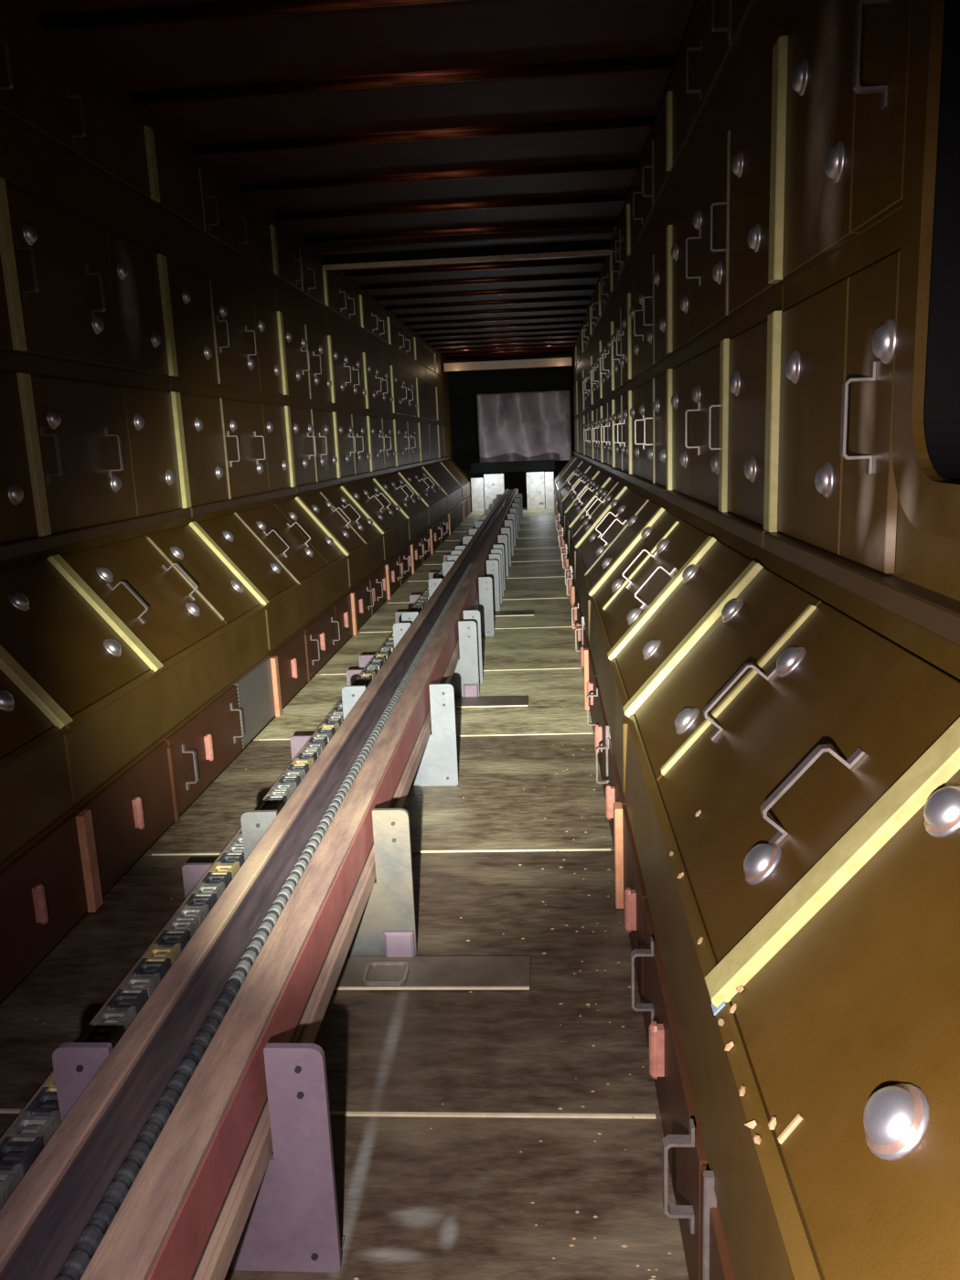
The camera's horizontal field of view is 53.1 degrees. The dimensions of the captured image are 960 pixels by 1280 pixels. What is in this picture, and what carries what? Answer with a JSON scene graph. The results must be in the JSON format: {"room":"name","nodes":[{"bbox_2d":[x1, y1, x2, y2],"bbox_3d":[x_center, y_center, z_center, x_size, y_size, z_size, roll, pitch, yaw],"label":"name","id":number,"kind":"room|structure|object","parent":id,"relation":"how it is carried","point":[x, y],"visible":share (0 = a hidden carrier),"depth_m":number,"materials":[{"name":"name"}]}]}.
{"room":"industrial conveyor tunnel","nodes":[
{"label":"industrial conveyor tunnel","id":0,"kind":"room"},
{"bbox_2d":[0,0,471,1002],"bbox_3d":[-0.969,-1.758,8.038,0.452,2.790,19.500,-2,12,4],"label":"wall","id":1,"kind":"structure","parent":0,"point":[221,455],"depth_m":3.79,"materials":[{"name":"metal"}]},
{"bbox_2d":[0,507,689,1279],"bbox_3d":[0.021,-0.441,8.405,1.615,0.064,19.800,-2,12,4],"label":"floor","id":2,"kind":"structure","parent":0,"point":[452,1200],"depth_m":2.18,"materials":[{"name":"brown wood"}]},
{"bbox_2d":[181,863,213,898],"bbox_3d":[-0.696,0.640,2.696,0.270,0.207,0.046,-2,12,4],"label":"post","id":3,"kind":"object","parent":2,"relation":"on","point":[193,873],"visible":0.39,"depth_m":2.68,"materials":[{"name":"metal"}]},
{"bbox_2d":[0,497,496,1143],"bbox_3d":[-0.231,-0.696,8.418,0.078,0.042,17.800,-2,12,4],"label":"guide","id":4,"kind":"object","parent":3,"relation":"on","point":[3,1137],"visible":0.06,"depth_m":2.04,"materials":[{"name":"wood"}]},
{"bbox_2d":[0,498,496,1208],"bbox_3d":[-0.197,-0.819,8.910,0.060,0.026,16.875,-2,12,4],"label":"chain","id":5,"kind":"object","parent":4,"relation":"on","point":[28,1136],"visible":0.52,"depth_m":1.92,"materials":[{"name":"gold metal"}]},
{"bbox_2d":[52,1042,344,1272],"bbox_3d":[-0.427,0.787,1.487,0.412,0.389,0.065,-2,12,4],"label":"support bracket","id":6,"kind":"object","parent":2,"relation":"on","point":[292,1224],"visible":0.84,"depth_m":1.45,"materials":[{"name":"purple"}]},
{"bbox_2d":[0,489,511,1279],"bbox_3d":[-0.042,-0.765,8.392,0.104,0.188,17.800,-2,12,4],"label":"beam","id":7,"kind":"structure","parent":6,"relation":"attached to","point":[43,1220],"depth_m":1.50,"materials":[{"name":"wood"},{"name":"red paint"}]},
{"bbox_2d":[54,489,513,1279],"bbox_3d":[0.022,-0.839,8.372,0.026,0.026,17.800,-2,12,4],"label":"chain","id":8,"kind":"object","parent":7,"relation":"attached to","point":[78,1260],"visible":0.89,"depth_m":1.48,"materials":[{"name":"grey metal"}]},
{"bbox_2d":[79,488,518,1279],"bbox_3d":[0.089,-0.770,8.382,0.083,0.191,17.800,-2,12,4],"label":"beam","id":9,"kind":"structure","parent":6,"relation":"attached to","point":[184,1215],"depth_m":1.48,"materials":[{"name":"wood"},{"name":"red paint"}]},
{"bbox_2d":[290,735,311,761],"bbox_3d":[-0.621,0.398,3.848,0.270,0.207,0.046,-2,12,4],"label":"post","id":10,"kind":"object","parent":2,"relation":"on","point":[297,741],"visible":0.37,"depth_m":3.83,"materials":[{"name":"metal"}]},
{"bbox_2d":[240,808,417,957],"bbox_3d":[-0.369,0.599,2.382,0.412,0.389,0.077,-2,12,4],"label":"support bracket","id":11,"kind":"object","parent":2,"relation":"on","point":[387,926],"visible":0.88,"depth_m":2.35,"materials":[{"name":"grey metal"}]},
{"bbox_2d":[35,608,671,1279],"bbox_3d":[-0.214,0.383,4.337,1.404,0.003,5.990,-2,12,4],"label":"debris","id":12,"kind":"object","parent":2,"relation":"on","point":[588,1004],"depth_m":2.09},
{"bbox_2d":[346,669,362,685],"bbox_3d":[-0.550,0.168,4.942,0.270,0.207,0.046,-2,12,4],"label":"post","id":13,"kind":"object","parent":2,"relation":"on","point":[352,675],"visible":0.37,"depth_m":4.93,"materials":[{"name":"metal"}]},
{"bbox_2d":[358,654,373,669],"bbox_3d":[-0.529,0.098,5.274,0.270,0.207,0.046,-2,12,4],"label":"post","id":14,"kind":"object","parent":2,"relation":"on","point":[363,659],"visible":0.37,"depth_m":5.26,"materials":[{"name":"metal"}]},
{"bbox_2d":[341,682,458,786],"bbox_3d":[-0.292,0.350,3.566,0.412,0.389,0.065,-2,12,4],"label":"support bracket","id":15,"kind":"object","parent":2,"relation":"on","point":[438,766],"visible":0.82,"depth_m":3.53,"materials":[{"name":"grey metal"}]},
{"bbox_2d":[394,611,405,622],"bbox_3d":[-0.444,-0.178,6.583,0.270,0.207,0.046,-2,12,4],"label":"post","id":16,"kind":"object","parent":2,"relation":"on","point":[398,614],"visible":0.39,"depth_m":6.57,"materials":[{"name":"metal"}]},
{"bbox_2d":[409,594,420,607],"bbox_3d":[-0.398,-0.328,7.295,0.270,0.207,0.046,-2,12,4],"label":"post","id":17,"kind":"object","parent":2,"relation":"on","point":[413,598],"visible":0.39,"depth_m":7.28,"materials":[{"name":"metal"}]},
{"bbox_2d":[333,956,530,990],"bbox_3d":[-0.149,0.798,2.303,0.538,0.007,0.138,-2,12,4],"label":"plate","id":18,"kind":"object","parent":2,"relation":"on","point":[425,973],"visible":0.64,"depth_m":2.29,"materials":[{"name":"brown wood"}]},
{"bbox_2d":[362,960,409,985],"bbox_3d":[-0.224,0.795,2.291,0.104,0.008,0.094,-2,12,4],"label":"clip","id":19,"kind":"object","parent":18,"relation":"on","point":[403,980],"visible":1,"depth_m":2.28,"materials":[{"name":"grey metal"}]},
{"bbox_2d":[428,572,437,579],"bbox_3d":[-0.319,-0.585,8.516,0.270,0.207,0.046,-2,12,4],"label":"post","id":20,"kind":"object","parent":2,"relation":"on","point":[432,575],"visible":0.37,"depth_m":8.50,"materials":[{"name":"metal"}]},
{"bbox_2d":[393,620,479,697],"bbox_3d":[-0.215,0.098,4.762,0.412,0.389,0.077,-2,12,4],"label":"support bracket","id":21,"kind":"object","parent":2,"relation":"on","point":[464,679],"visible":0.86,"depth_m":4.73,"materials":[{"name":"grey metal"}]},
{"bbox_2d":[401,609,482,682],"bbox_3d":[-0.196,0.035,5.061,0.412,0.389,0.065,-2,12,4],"label":"support bracket","id":22,"kind":"object","parent":2,"relation":"on","point":[468,614],"visible":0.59,"depth_m":5.01,"materials":[{"name":"grey"}]},
{"bbox_2d":[443,554,450,561],"bbox_3d":[-0.237,-0.852,9.786,0.270,0.207,0.046,-2,12,4],"label":"post","id":23,"kind":"object","parent":2,"relation":"on","point":[444,556],"visible":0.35,"depth_m":9.77,"materials":[{"name":"metal"}]},
{"bbox_2d":[428,576,494,636],"bbox_3d":[-0.118,-0.215,6.252,0.412,0.389,0.065,-2,12,4],"label":"support bracket","id":24,"kind":"object","parent":2,"relation":"on","point":[485,608],"visible":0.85,"depth_m":6.21,"materials":[{"name":"grey"}]},
{"bbox_2d":[442,559,500,611],"bbox_3d":[-0.063,-0.396,7.111,0.412,0.389,0.065,-2,12,4],"label":"support bracket","id":25,"kind":"object","parent":2,"relation":"on","point":[492,565],"visible":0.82,"depth_m":7.06,"materials":[{"name":"grey"}]},
{"bbox_2d":[447,554,501,603],"bbox_3d":[-0.039,-0.472,7.473,0.412,0.389,0.065,-2,12,4],"label":"support bracket","id":26,"kind":"object","parent":2,"relation":"on","point":[453,558],"visible":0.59,"depth_m":7.42,"materials":[{"name":"grey"}]},
{"bbox_2d":[450,549,503,597],"bbox_3d":[-0.018,-0.540,7.795,0.412,0.389,0.065,-2,12,4],"label":"support bracket","id":27,"kind":"object","parent":2,"relation":"on","point":[493,551],"visible":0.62,"depth_m":7.74,"materials":[{"name":"grey"}]},
{"bbox_2d":[470,477,484,511],"bbox_3d":[-0.042,-2.604,17.210,0.220,0.600,0.024,-2,12,4],"label":"board","id":28,"kind":"object","parent":2,"relation":"on","point":[476,484],"visible":1,"depth_m":17.20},
{"bbox_2d":[455,544,505,590],"bbox_3d":[0.004,-0.612,8.137,0.412,0.389,0.065,-2,12,4],"label":"support bracket","id":29,"kind":"object","parent":2,"relation":"on","point":[499,546],"visible":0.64,"depth_m":8.08,"materials":[{"name":"grey"}]},
{"bbox_2d":[462,534,508,576],"bbox_3d":[0.056,-0.781,8.938,0.412,0.389,0.065,-2,12,4],"label":"support bracket","id":30,"kind":"object","parent":2,"relation":"on","point":[502,538],"visible":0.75,"depth_m":8.89,"materials":[{"name":"grey"}]},
{"bbox_2d":[469,527,511,566],"bbox_3d":[0.100,-0.926,9.629,0.412,0.389,0.012,-2,12,4],"label":"support bracket","id":31,"kind":"object","parent":2,"relation":"on","point":[504,530],"visible":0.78,"depth_m":9.60,"materials":[{"name":"grey metal"}]},
{"bbox_2d":[454,695,528,707],"bbox_3d":[-0.015,0.301,4.665,0.500,0.007,0.174,-2,12,4],"label":"plate","id":32,"kind":"object","parent":2,"relation":"on","point":[499,700],"visible":0.64,"depth_m":4.64,"materials":[{"name":"brown wood"}]},
{"bbox_2d":[483,473,504,509],"bbox_3d":[0.259,-2.647,17.223,0.360,0.655,0.024,-2,12,4],"label":"board","id":33,"kind":"object","parent":2,"relation":"on","point":[493,483],"visible":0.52,"depth_m":17.19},
{"bbox_2d":[474,520,513,555],"bbox_3d":[0.157,-1.111,10.508,0.412,0.389,0.012,-2,12,4],"label":"support bracket","id":34,"kind":"object","parent":2,"relation":"on","point":[507,523],"visible":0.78,"depth_m":10.48,"materials":[{"name":"grey metal"}]},
{"bbox_2d":[480,513,515,546],"bbox_3d":[0.214,-1.296,11.386,0.412,0.389,0.012,-2,12,4],"label":"support bracket","id":35,"kind":"object","parent":2,"relation":"on","point":[510,517],"visible":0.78,"depth_m":11.36,"materials":[{"name":"grey metal"}]},
{"bbox_2d":[484,508,517,538],"bbox_3d":[0.271,-1.481,12.265,0.412,0.389,0.012,-2,12,4],"label":"support bracket","id":36,"kind":"object","parent":2,"relation":"on","point":[512,510],"visible":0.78,"depth_m":12.24,"materials":[{"name":"grey metal"}]},
{"bbox_2d":[489,502,519,531],"bbox_3d":[0.334,-1.687,13.242,0.412,0.389,0.012,-2,12,4],"label":"support bracket","id":37,"kind":"object","parent":2,"relation":"on","point":[514,505],"visible":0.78,"depth_m":13.21,"materials":[{"name":"grey metal"}]},
{"bbox_2d":[492,498,521,524],"bbox_3d":[0.404,-1.913,14.316,0.412,0.389,0.012,-2,12,4],"label":"support bracket","id":38,"kind":"object","parent":2,"relation":"on","point":[517,500],"visible":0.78,"depth_m":14.29,"materials":[{"name":"grey metal"}]},
{"bbox_2d":[496,493,522,517],"bbox_3d":[0.480,-2.159,15.488,0.412,0.389,0.012,-2,12,4],"label":"support bracket","id":39,"kind":"object","parent":2,"relation":"on","point":[518,496],"visible":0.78,"depth_m":15.46,"materials":[{"name":"grey metal"}]},
{"bbox_2d":[493,609,534,616],"bbox_3d":[0.142,-0.191,7.004,0.510,0.007,0.184,-2,12,4],"label":"plate","id":40,"kind":"object","parent":2,"relation":"on","point":[530,612],"visible":0.64,"depth_m":6.98,"materials":[{"name":"grey metal"}]},
{"bbox_2d":[526,471,544,509],"bbox_3d":[0.997,-2.669,17.170,0.320,0.660,0.024,-2,12,4],"label":"board","id":41,"kind":"object","parent":2,"relation":"on","point":[535,480],"visible":1,"depth_m":17.16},
{"bbox_2d":[544,471,554,509],"bbox_3d":[1.242,-2.669,17.134,0.155,0.655,0.024,-2,12,4],"label":"board","id":42,"kind":"object","parent":2,"relation":"on","point":[549,475],"visible":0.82,"depth_m":17.12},
{"bbox_2d":[21,0,697,359],"bbox_3d":[-0.073,-3.135,7.847,2.340,0.111,19.806,-2,12,4],"label":"ceiling","id":43,"kind":"structure","parent":0,"point":[361,125],"depth_m":4.36,"materials":[{"name":"brown wood"}]},
{"bbox_2d":[448,352,574,507],"bbox_3d":[0.572,-3.746,17.247,2.340,2.870,0.700,-2,12,4],"label":"wall","id":44,"kind":"structure","parent":0,"point":[464,386],"depth_m":17.17,"materials":[{"name":"black paint"}]},
{"bbox_2d":[476,390,571,462],"bbox_3d":[0.797,-3.808,17.183,1.660,1.221,0.219,-2,12,4],"label":"curtain","id":45,"kind":"object","parent":44,"relation":"hanging from","point":[537,425],"visible":0.98,"depth_m":17.18,"materials":[{"name":"fabric"}]},
{"bbox_2d":[554,0,959,1279],"bbox_3d":[1.095,-1.813,7.893,0.888,2.790,19.500,-2,12,4],"label":"wall","id":46,"kind":"structure","parent":0,"point":[757,498],"depth_m":1.64,"materials":[{"name":"metal"}]},
{"bbox_2d":[321,237,609,270],"bbox_3d":[-0.114,-2.897,7.210,2.155,0.115,0.060,-2,12,4],"label":"ceiling beam","id":47,"kind":"structure","parent":46,"relation":"attached to","point":[597,246],"depth_m":7.20,"materials":[{"name":"black paint"}]},
{"bbox_2d":[443,354,571,372],"bbox_3d":[0.457,-4.592,15.930,2.120,0.170,0.140,-2,12,4],"label":"trim","id":48,"kind":"structure","parent":46,"relation":"attached to","point":[560,360],"depth_m":15.89,"materials":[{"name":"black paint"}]},
{"bbox_2d":[677,872,683,878],"bbox_3d":[0.326,0.381,1.555,0.011,0.012,0.008,8,15,40],"label":"crumb","id":49,"kind":"object","parent":46,"relation":"on","point":[680,875],"visible":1,"depth_m":1.55,"materials":[{"name":"beige"}]},
{"bbox_2d":[697,936,703,944],"bbox_3d":[0.311,0.425,1.357,0.007,0.010,0.012,4,13,28],"label":"crumb","id":50,"kind":"object","parent":46,"relation":"on","point":[699,941],"visible":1,"depth_m":1.35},
{"bbox_2d":[711,1001,725,1015],"bbox_3d":[0.300,0.460,1.211,0.014,0.016,0.022,-2,12,4],"label":"scrap","id":51,"kind":"object","parent":46,"relation":"attached to","point":[715,1009],"visible":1,"depth_m":1.20,"materials":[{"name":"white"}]},
{"bbox_2d":[717,1017,725,1025],"bbox_3d":[0.295,0.468,1.176,0.008,0.009,0.014,-1,12,4],"label":"crumb","id":52,"kind":"object","parent":46,"relation":"on","point":[720,1021],"visible":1,"depth_m":1.17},
{"bbox_2d":[724,1041,734,1050],"bbox_3d":[0.293,0.477,1.128,0.011,0.013,0.008,3,13,24],"label":"crumb","id":53,"kind":"object","parent":46,"relation":"on","point":[729,1046],"visible":1,"depth_m":1.13,"materials":[{"name":"beige food"}]},
{"bbox_2d":[729,1002,736,1013],"bbox_3d":[0.311,0.452,1.180,0.009,0.011,0.010,2,12,19],"label":"crumb","id":54,"kind":"object","parent":46,"relation":"on","point":[732,1008],"visible":1,"depth_m":1.18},
{"bbox_2d":[735,985,743,992],"bbox_3d":[0.324,0.434,1.198,0.007,0.010,0.014,-5,12,-13],"label":"crumb","id":55,"kind":"object","parent":46,"relation":"on","point":[740,989],"visible":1,"depth_m":1.19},
{"bbox_2d":[738,1085,746,1096],"bbox_3d":[0.287,0.494,1.052,0.007,0.010,0.012,2,12,18],"label":"crumb","id":56,"kind":"object","parent":46,"relation":"on","point":[741,1091],"visible":1,"depth_m":1.05,"materials":[{"name":"beige food"}]},
{"bbox_2d":[744,1120,757,1129],"bbox_3d":[0.283,0.505,1.003,0.008,0.011,0.013,-7,13,-22],"label":"crumb","id":57,"kind":"object","parent":46,"relation":"on","point":[752,1125],"visible":1,"depth_m":1.00,"materials":[{"name":"beige food"}]},
{"bbox_2d":[753,1134,761,1144],"bbox_3d":[0.283,0.509,0.979,0.008,0.009,0.013,-2,12,3],"label":"crumb","id":58,"kind":"object","parent":46,"relation":"on","point":[757,1139],"visible":1,"depth_m":0.98,"materials":[{"name":"beige"}]},
{"bbox_2d":[768,1117,776,1130],"bbox_3d":[0.298,0.493,0.980,0.011,0.010,0.008,-13,16,-43],"label":"crumb","id":59,"kind":"object","parent":46,"relation":"on","point":[772,1124],"visible":1,"depth_m":0.98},
{"bbox_2d":[777,1113,803,1144],"bbox_3d":[0.309,0.487,0.956,0.026,0.028,0.006,-4,12,-9],"label":"splinter","id":60,"kind":"object","parent":46,"relation":"on","point":[798,1118],"visible":1,"depth_m":0.95,"materials":[{"name":"beige wood"}]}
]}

